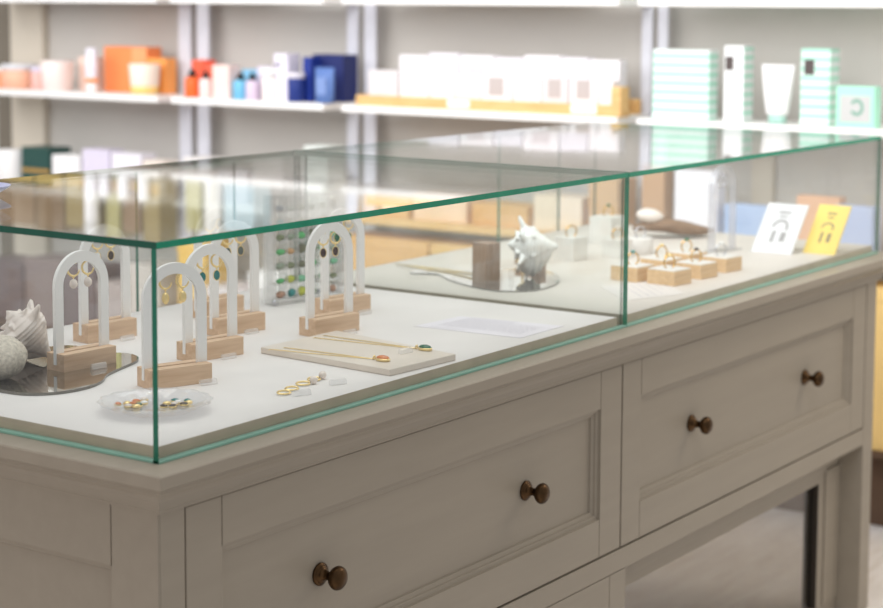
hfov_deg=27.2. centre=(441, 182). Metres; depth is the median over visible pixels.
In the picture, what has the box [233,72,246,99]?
dropper bottle
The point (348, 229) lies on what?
earring
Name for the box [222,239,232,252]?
earring
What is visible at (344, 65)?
carton
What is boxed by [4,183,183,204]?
shelf board
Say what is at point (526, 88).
card
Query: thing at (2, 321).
shelf board
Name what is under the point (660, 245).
ring
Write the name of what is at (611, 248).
cube
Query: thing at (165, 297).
earring
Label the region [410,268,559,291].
tray
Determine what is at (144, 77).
candle cup
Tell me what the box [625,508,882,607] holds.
floor
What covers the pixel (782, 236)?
print
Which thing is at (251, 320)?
stand
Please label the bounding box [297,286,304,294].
gemstone
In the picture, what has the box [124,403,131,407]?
earring
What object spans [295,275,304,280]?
gemstone
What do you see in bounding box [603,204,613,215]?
ring
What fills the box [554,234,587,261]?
cube
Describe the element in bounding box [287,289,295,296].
gemstone
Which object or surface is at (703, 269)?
block
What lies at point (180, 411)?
dish
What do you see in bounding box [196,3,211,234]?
upright
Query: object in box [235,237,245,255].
earring
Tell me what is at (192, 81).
dropper bottle
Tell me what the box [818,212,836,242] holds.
print
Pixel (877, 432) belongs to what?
storage box
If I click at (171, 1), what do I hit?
shelf board
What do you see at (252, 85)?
dropper bottle
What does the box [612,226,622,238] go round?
ring
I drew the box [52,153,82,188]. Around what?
carton
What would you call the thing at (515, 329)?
paper note
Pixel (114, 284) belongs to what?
storage box
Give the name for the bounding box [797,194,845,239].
carton
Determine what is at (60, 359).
stand
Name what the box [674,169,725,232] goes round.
carton
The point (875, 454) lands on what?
shelf board
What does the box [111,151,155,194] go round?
carton
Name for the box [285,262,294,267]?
gemstone
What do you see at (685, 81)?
carton
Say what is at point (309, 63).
carton
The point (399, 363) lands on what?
tray
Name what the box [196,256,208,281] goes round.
earring
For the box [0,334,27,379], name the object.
shell
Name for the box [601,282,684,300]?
paper note
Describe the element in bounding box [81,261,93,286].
earring
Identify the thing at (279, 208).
glass
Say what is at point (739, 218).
carton
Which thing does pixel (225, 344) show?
stand
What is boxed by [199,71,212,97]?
dropper bottle
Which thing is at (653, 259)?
block
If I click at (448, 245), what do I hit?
storage box
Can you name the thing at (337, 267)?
storage box
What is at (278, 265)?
gemstone
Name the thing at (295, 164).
glass case
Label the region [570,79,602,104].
card
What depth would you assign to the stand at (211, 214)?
2.90 m
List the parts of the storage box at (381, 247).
lid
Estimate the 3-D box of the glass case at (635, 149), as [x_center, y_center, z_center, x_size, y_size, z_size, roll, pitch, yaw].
[0.321,0.045,3.534,0.685,0.248,1.070,4,7,35]
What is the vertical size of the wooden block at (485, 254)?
0.074 m
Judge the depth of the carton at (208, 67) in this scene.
5.62 m
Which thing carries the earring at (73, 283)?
hanging from the stand at (60, 359)
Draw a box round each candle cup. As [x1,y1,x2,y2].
[40,60,73,90]
[129,63,159,94]
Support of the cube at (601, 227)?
on the display board at (579, 289)
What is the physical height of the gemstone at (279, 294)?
0.011 m
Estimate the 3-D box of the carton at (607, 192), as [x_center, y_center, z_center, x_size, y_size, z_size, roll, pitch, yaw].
[0.455,0.063,4.864,0.090,0.150,0.100,4,7,35]
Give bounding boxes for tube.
[85,48,97,92]
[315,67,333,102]
[762,64,794,123]
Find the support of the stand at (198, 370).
on the display board at (244, 387)
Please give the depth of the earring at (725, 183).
3.67 m
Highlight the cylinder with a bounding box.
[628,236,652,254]
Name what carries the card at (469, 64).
in the tray at (621, 105)
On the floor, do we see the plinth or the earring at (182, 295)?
the plinth
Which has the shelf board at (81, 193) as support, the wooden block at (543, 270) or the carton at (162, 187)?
the carton at (162, 187)
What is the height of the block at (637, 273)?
0.028 m
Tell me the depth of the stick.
3.38 m
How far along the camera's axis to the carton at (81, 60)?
6.00 m
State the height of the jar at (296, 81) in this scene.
0.085 m
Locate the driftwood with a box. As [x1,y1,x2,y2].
[633,219,713,234]
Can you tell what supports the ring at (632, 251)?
on the block at (637, 273)
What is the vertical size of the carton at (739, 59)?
0.190 m
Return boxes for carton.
[22,145,70,186]
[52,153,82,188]
[78,57,104,89]
[82,147,123,191]
[104,46,161,92]
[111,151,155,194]
[143,158,179,196]
[147,58,176,93]
[183,155,220,200]
[192,59,215,78]
[204,64,219,80]
[213,64,239,98]
[217,179,251,203]
[242,69,256,80]
[252,179,297,206]
[257,66,273,99]
[261,68,276,100]
[274,53,299,100]
[303,57,320,101]
[304,144,343,210]
[313,54,356,101]
[358,193,413,217]
[414,190,485,223]
[472,200,533,227]
[534,192,588,230]
[588,177,635,224]
[641,171,672,221]
[652,49,717,120]
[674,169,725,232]
[723,45,753,121]
[724,202,767,235]
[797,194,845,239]
[800,48,839,125]
[836,85,880,128]
[838,204,879,250]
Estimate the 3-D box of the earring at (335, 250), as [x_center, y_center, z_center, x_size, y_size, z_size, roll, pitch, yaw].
[-0.160,0.093,2.756,0.018,0.039,0.005,-1,6,-16]
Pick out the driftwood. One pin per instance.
(673, 226)
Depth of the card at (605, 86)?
4.77 m
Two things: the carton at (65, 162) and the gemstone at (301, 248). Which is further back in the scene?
the carton at (65, 162)
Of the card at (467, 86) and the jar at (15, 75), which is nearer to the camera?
the card at (467, 86)
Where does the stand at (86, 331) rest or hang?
on the display board at (244, 387)
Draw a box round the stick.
[395,264,471,278]
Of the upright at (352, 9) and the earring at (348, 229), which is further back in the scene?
the upright at (352, 9)
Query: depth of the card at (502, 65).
5.01 m
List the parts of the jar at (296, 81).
lid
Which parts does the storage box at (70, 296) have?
lid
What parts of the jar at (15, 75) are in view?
lid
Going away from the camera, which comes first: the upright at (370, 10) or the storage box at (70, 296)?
the upright at (370, 10)
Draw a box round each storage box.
[0,254,27,319]
[24,253,67,326]
[63,260,119,325]
[97,277,120,316]
[130,259,178,312]
[177,239,228,302]
[206,281,248,295]
[248,267,287,289]
[287,257,343,276]
[351,230,453,269]
[430,238,494,254]
[872,283,882,451]
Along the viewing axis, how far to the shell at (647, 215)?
3.87 m
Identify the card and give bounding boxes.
[369,70,402,95]
[399,54,428,71]
[400,71,430,96]
[429,52,465,72]
[429,72,458,98]
[455,73,486,99]
[460,55,499,74]
[481,75,516,100]
[494,57,523,75]
[513,76,544,101]
[524,55,566,77]
[542,77,573,102]
[561,57,594,78]
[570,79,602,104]
[589,59,626,86]
[599,80,618,104]
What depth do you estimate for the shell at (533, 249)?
3.24 m
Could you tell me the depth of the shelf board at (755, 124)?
4.52 m
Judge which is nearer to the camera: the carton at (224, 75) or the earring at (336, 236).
the earring at (336, 236)
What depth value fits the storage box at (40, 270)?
6.04 m
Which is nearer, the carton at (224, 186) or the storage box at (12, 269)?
the carton at (224, 186)
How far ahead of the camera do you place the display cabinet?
2.67 m
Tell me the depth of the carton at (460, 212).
5.13 m
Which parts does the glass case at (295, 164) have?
pane, pane, pane, pane, pane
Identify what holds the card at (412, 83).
in the tray at (621, 105)
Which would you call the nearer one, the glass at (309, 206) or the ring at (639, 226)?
the glass at (309, 206)
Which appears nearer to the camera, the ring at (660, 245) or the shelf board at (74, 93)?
the ring at (660, 245)
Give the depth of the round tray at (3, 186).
2.49 m
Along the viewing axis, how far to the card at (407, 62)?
5.19 m
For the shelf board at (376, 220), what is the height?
0.020 m
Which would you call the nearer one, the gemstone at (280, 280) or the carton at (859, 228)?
the gemstone at (280, 280)
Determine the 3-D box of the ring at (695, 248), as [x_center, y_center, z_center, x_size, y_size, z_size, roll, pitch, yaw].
[0.465,0.134,3.336,0.027,0.030,0.008,-3,6,-27]
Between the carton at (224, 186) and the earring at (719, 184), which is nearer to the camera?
the earring at (719, 184)
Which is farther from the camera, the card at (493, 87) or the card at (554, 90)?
the card at (493, 87)
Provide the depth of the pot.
6.09 m
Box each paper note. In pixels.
[416,316,562,337]
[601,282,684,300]
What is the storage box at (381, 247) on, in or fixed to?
on the shelf board
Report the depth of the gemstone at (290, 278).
3.02 m
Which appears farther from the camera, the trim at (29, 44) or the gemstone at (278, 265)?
the trim at (29, 44)
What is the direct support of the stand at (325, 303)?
on the display board at (244, 387)
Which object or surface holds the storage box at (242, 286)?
on the shelf board
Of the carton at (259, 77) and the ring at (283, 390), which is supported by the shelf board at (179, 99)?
the carton at (259, 77)
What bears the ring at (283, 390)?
on the display board at (244, 387)
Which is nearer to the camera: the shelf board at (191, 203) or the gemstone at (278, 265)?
the gemstone at (278, 265)
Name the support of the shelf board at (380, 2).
attached to the upright at (647, 38)
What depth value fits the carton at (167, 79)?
5.78 m
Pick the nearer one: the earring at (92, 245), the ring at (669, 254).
the earring at (92, 245)
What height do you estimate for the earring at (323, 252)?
0.039 m
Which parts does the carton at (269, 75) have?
lid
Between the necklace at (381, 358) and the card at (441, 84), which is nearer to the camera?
the necklace at (381, 358)
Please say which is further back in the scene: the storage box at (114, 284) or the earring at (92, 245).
the storage box at (114, 284)
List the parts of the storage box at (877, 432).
lid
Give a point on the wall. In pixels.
(248, 36)
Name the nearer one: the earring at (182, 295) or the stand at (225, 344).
the earring at (182, 295)
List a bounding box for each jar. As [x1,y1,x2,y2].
[0,66,1,87]
[1,63,37,88]
[31,66,42,89]
[287,72,304,101]
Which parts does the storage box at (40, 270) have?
lid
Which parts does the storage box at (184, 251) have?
lid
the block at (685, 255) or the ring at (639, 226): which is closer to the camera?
the block at (685, 255)
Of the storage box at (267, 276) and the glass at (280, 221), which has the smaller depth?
the glass at (280, 221)
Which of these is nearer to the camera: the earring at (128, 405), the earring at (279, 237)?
the earring at (128, 405)
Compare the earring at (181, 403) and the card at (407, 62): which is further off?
the card at (407, 62)
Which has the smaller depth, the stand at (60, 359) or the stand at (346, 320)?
the stand at (60, 359)
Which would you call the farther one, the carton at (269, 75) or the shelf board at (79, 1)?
the shelf board at (79, 1)
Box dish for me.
[96,387,213,417]
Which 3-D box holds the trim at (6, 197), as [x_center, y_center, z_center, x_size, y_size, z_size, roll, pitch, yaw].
[-1.514,-0.594,6.350,0.090,2.455,0.012,4,7,35]
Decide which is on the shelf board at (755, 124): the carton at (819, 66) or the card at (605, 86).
the carton at (819, 66)
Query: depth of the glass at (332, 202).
3.06 m
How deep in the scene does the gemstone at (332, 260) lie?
3.07 m
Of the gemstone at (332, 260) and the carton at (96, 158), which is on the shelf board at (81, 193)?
the carton at (96, 158)
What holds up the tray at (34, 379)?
on the display board at (244, 387)
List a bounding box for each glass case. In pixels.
[0,150,628,463]
[297,122,881,326]
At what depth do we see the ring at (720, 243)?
3.42 m
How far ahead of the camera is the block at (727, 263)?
3.40 m
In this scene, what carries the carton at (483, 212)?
on the shelf board at (376, 220)
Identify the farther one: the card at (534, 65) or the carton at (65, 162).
the carton at (65, 162)
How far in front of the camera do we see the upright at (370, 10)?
5.40 m
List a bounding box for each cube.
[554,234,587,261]
[589,214,623,243]
[602,237,631,258]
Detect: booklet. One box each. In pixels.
[750,203,808,254]
[803,204,851,254]
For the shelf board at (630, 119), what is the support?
attached to the upright at (647, 38)
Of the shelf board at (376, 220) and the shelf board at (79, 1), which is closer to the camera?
the shelf board at (376, 220)
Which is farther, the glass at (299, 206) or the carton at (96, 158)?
the carton at (96, 158)
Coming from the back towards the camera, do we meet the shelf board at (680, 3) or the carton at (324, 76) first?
the carton at (324, 76)
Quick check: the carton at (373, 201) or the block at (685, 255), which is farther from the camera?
the carton at (373, 201)
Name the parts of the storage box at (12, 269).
lid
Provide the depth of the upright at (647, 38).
4.87 m
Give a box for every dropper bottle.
[185,69,199,97]
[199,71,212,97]
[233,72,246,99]
[246,72,258,99]
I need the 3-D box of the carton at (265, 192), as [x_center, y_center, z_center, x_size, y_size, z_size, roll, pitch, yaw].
[-0.500,-0.004,5.511,0.120,0.145,0.080,4,7,35]
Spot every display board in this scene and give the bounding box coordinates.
[0,281,616,458]
[315,225,871,324]
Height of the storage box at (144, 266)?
0.242 m
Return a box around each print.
[769,211,790,241]
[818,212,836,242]
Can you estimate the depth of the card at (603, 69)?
4.84 m
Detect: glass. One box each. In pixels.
[274,205,283,211]
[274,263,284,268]
[275,219,284,223]
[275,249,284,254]
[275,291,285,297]
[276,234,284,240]
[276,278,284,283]
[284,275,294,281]
[285,219,295,222]
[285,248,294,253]
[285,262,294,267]
[286,233,294,239]
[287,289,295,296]
[295,204,304,209]
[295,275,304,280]
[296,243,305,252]
[296,260,304,266]
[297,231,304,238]
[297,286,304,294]
[306,203,315,208]
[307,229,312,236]
[318,202,326,207]
[328,198,336,206]
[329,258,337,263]
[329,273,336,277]
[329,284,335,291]
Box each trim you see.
[0,2,13,255]
[10,2,51,255]
[751,156,775,204]
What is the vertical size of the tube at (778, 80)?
0.146 m
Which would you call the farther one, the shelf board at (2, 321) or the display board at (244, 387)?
the shelf board at (2, 321)
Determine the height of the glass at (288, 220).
0.010 m
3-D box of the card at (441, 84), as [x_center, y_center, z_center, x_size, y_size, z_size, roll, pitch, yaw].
[0.007,-0.259,5.083,0.087,0.091,0.035,4,7,35]
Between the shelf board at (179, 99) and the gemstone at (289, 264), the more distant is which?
the shelf board at (179, 99)
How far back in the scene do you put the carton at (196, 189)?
5.64 m
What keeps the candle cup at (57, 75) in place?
on the shelf board at (74, 93)
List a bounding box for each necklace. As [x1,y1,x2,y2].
[269,347,389,361]
[314,335,431,350]
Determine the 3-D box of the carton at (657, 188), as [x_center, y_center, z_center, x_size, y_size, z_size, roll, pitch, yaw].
[0.558,0.052,4.726,0.065,0.200,0.050,4,7,35]
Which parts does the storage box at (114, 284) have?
lid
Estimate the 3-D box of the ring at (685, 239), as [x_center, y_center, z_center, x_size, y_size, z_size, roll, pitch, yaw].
[0.466,0.120,3.474,0.027,0.030,0.008,-3,6,-27]
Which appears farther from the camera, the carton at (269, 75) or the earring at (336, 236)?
the carton at (269, 75)
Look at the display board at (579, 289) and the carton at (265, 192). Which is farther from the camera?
the carton at (265, 192)
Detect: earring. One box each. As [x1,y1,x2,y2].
[67,263,79,288]
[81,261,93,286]
[91,243,102,257]
[105,235,114,259]
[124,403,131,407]
[158,282,171,303]
[175,274,188,302]
[179,402,188,405]
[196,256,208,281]
[210,254,222,280]
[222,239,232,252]
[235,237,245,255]
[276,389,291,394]
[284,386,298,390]
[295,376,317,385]
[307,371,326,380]
[318,233,328,257]
[329,232,340,255]
[334,233,339,241]
[343,221,353,236]
[717,176,722,187]
[723,175,728,186]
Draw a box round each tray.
[0,182,10,191]
[0,345,138,395]
[261,331,455,375]
[356,86,640,116]
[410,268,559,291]
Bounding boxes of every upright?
[178,3,193,238]
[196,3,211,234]
[347,4,358,233]
[364,4,376,230]
[639,6,653,222]
[658,6,669,48]
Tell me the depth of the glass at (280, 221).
3.00 m
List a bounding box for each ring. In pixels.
[565,225,576,235]
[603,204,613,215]
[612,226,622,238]
[628,250,638,264]
[635,226,645,237]
[656,244,667,257]
[663,253,675,267]
[681,238,691,251]
[690,247,701,261]
[715,242,726,255]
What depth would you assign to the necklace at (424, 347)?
2.61 m
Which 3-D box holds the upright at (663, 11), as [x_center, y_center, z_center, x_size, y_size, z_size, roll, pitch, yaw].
[0.589,-0.443,4.836,0.031,2.035,0.012,4,7,35]
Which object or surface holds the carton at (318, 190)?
on the shelf board at (191, 203)
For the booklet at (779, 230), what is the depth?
3.68 m
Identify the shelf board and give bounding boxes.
[0,0,169,2]
[0,88,184,102]
[0,319,52,328]
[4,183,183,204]
[170,0,340,3]
[171,96,355,110]
[172,198,357,218]
[341,0,637,5]
[341,104,648,123]
[342,216,552,236]
[636,117,882,137]
[638,0,882,7]
[872,450,882,458]
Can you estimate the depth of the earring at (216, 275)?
2.56 m
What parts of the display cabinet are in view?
panel, knob, drawer, knob, drawer, knob, door frame, drawer, knob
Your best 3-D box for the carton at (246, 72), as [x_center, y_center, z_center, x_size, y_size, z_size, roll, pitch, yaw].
[-0.572,-0.299,5.551,0.058,0.088,0.040,4,7,35]
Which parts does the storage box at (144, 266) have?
lid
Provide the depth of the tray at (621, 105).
4.91 m
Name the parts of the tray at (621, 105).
rail, rail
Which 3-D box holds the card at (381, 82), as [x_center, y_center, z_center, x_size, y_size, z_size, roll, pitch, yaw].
[-0.157,-0.272,5.196,0.102,0.093,0.036,4,7,35]
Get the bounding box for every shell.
[0,299,50,358]
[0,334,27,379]
[507,215,557,277]
[636,208,663,222]
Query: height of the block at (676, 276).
0.028 m
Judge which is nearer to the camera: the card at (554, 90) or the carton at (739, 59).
the carton at (739, 59)
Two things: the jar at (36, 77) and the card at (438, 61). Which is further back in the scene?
the jar at (36, 77)
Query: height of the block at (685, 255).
0.028 m
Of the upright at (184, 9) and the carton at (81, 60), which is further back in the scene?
the carton at (81, 60)
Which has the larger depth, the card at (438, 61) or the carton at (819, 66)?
the card at (438, 61)
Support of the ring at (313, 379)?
on the display board at (244, 387)
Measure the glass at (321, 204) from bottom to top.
0.010 m
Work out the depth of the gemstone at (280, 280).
3.00 m
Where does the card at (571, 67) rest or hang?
in the tray at (621, 105)
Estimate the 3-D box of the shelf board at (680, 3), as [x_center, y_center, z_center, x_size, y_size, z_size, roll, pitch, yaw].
[0.942,-0.438,4.474,0.948,0.020,0.175,4,7,35]
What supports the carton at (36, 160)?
on the shelf board at (81, 193)
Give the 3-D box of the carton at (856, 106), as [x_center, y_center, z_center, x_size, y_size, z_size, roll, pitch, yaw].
[1.000,-0.180,4.382,0.098,0.100,0.041,4,7,35]
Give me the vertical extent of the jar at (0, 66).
0.071 m
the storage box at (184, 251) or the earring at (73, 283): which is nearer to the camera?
the earring at (73, 283)
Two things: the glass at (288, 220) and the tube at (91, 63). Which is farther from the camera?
the tube at (91, 63)
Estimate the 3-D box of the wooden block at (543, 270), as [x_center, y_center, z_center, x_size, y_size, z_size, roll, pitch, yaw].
[0.178,0.158,3.357,0.020,0.022,0.020,6,8,43]
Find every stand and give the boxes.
[47,250,115,372]
[73,224,136,343]
[137,262,211,389]
[177,244,243,360]
[193,208,243,316]
[207,220,264,335]
[299,222,358,336]
[315,208,370,313]
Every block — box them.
[472,241,499,283]
[536,264,545,273]
[611,261,654,282]
[640,255,682,266]
[647,265,691,286]
[668,249,706,259]
[675,259,717,279]
[700,253,741,272]
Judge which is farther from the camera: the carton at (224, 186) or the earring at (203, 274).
the carton at (224, 186)
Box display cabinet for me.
[0,250,882,607]
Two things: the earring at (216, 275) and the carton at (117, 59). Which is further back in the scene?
the carton at (117, 59)
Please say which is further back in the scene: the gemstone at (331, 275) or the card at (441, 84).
the card at (441, 84)
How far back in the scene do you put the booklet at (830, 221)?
3.68 m
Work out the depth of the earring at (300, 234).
3.02 m
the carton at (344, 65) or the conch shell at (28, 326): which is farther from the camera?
the carton at (344, 65)
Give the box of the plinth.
[774,458,882,526]
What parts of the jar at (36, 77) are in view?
lid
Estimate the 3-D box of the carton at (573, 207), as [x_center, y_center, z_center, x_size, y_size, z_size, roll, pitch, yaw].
[0.340,0.082,4.946,0.150,0.095,0.100,4,7,35]
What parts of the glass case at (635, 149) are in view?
pane, pane, pane, pane, pane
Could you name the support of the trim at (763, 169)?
attached to the wall
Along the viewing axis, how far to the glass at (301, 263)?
3.03 m
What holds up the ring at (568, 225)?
on the cube at (571, 248)
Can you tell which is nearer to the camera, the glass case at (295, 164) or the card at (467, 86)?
the glass case at (295, 164)
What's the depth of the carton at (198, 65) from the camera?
5.65 m
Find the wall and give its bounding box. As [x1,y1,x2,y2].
[48,2,882,281]
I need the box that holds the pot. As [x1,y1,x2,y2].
[0,148,21,183]
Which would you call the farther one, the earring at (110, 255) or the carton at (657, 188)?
the carton at (657, 188)

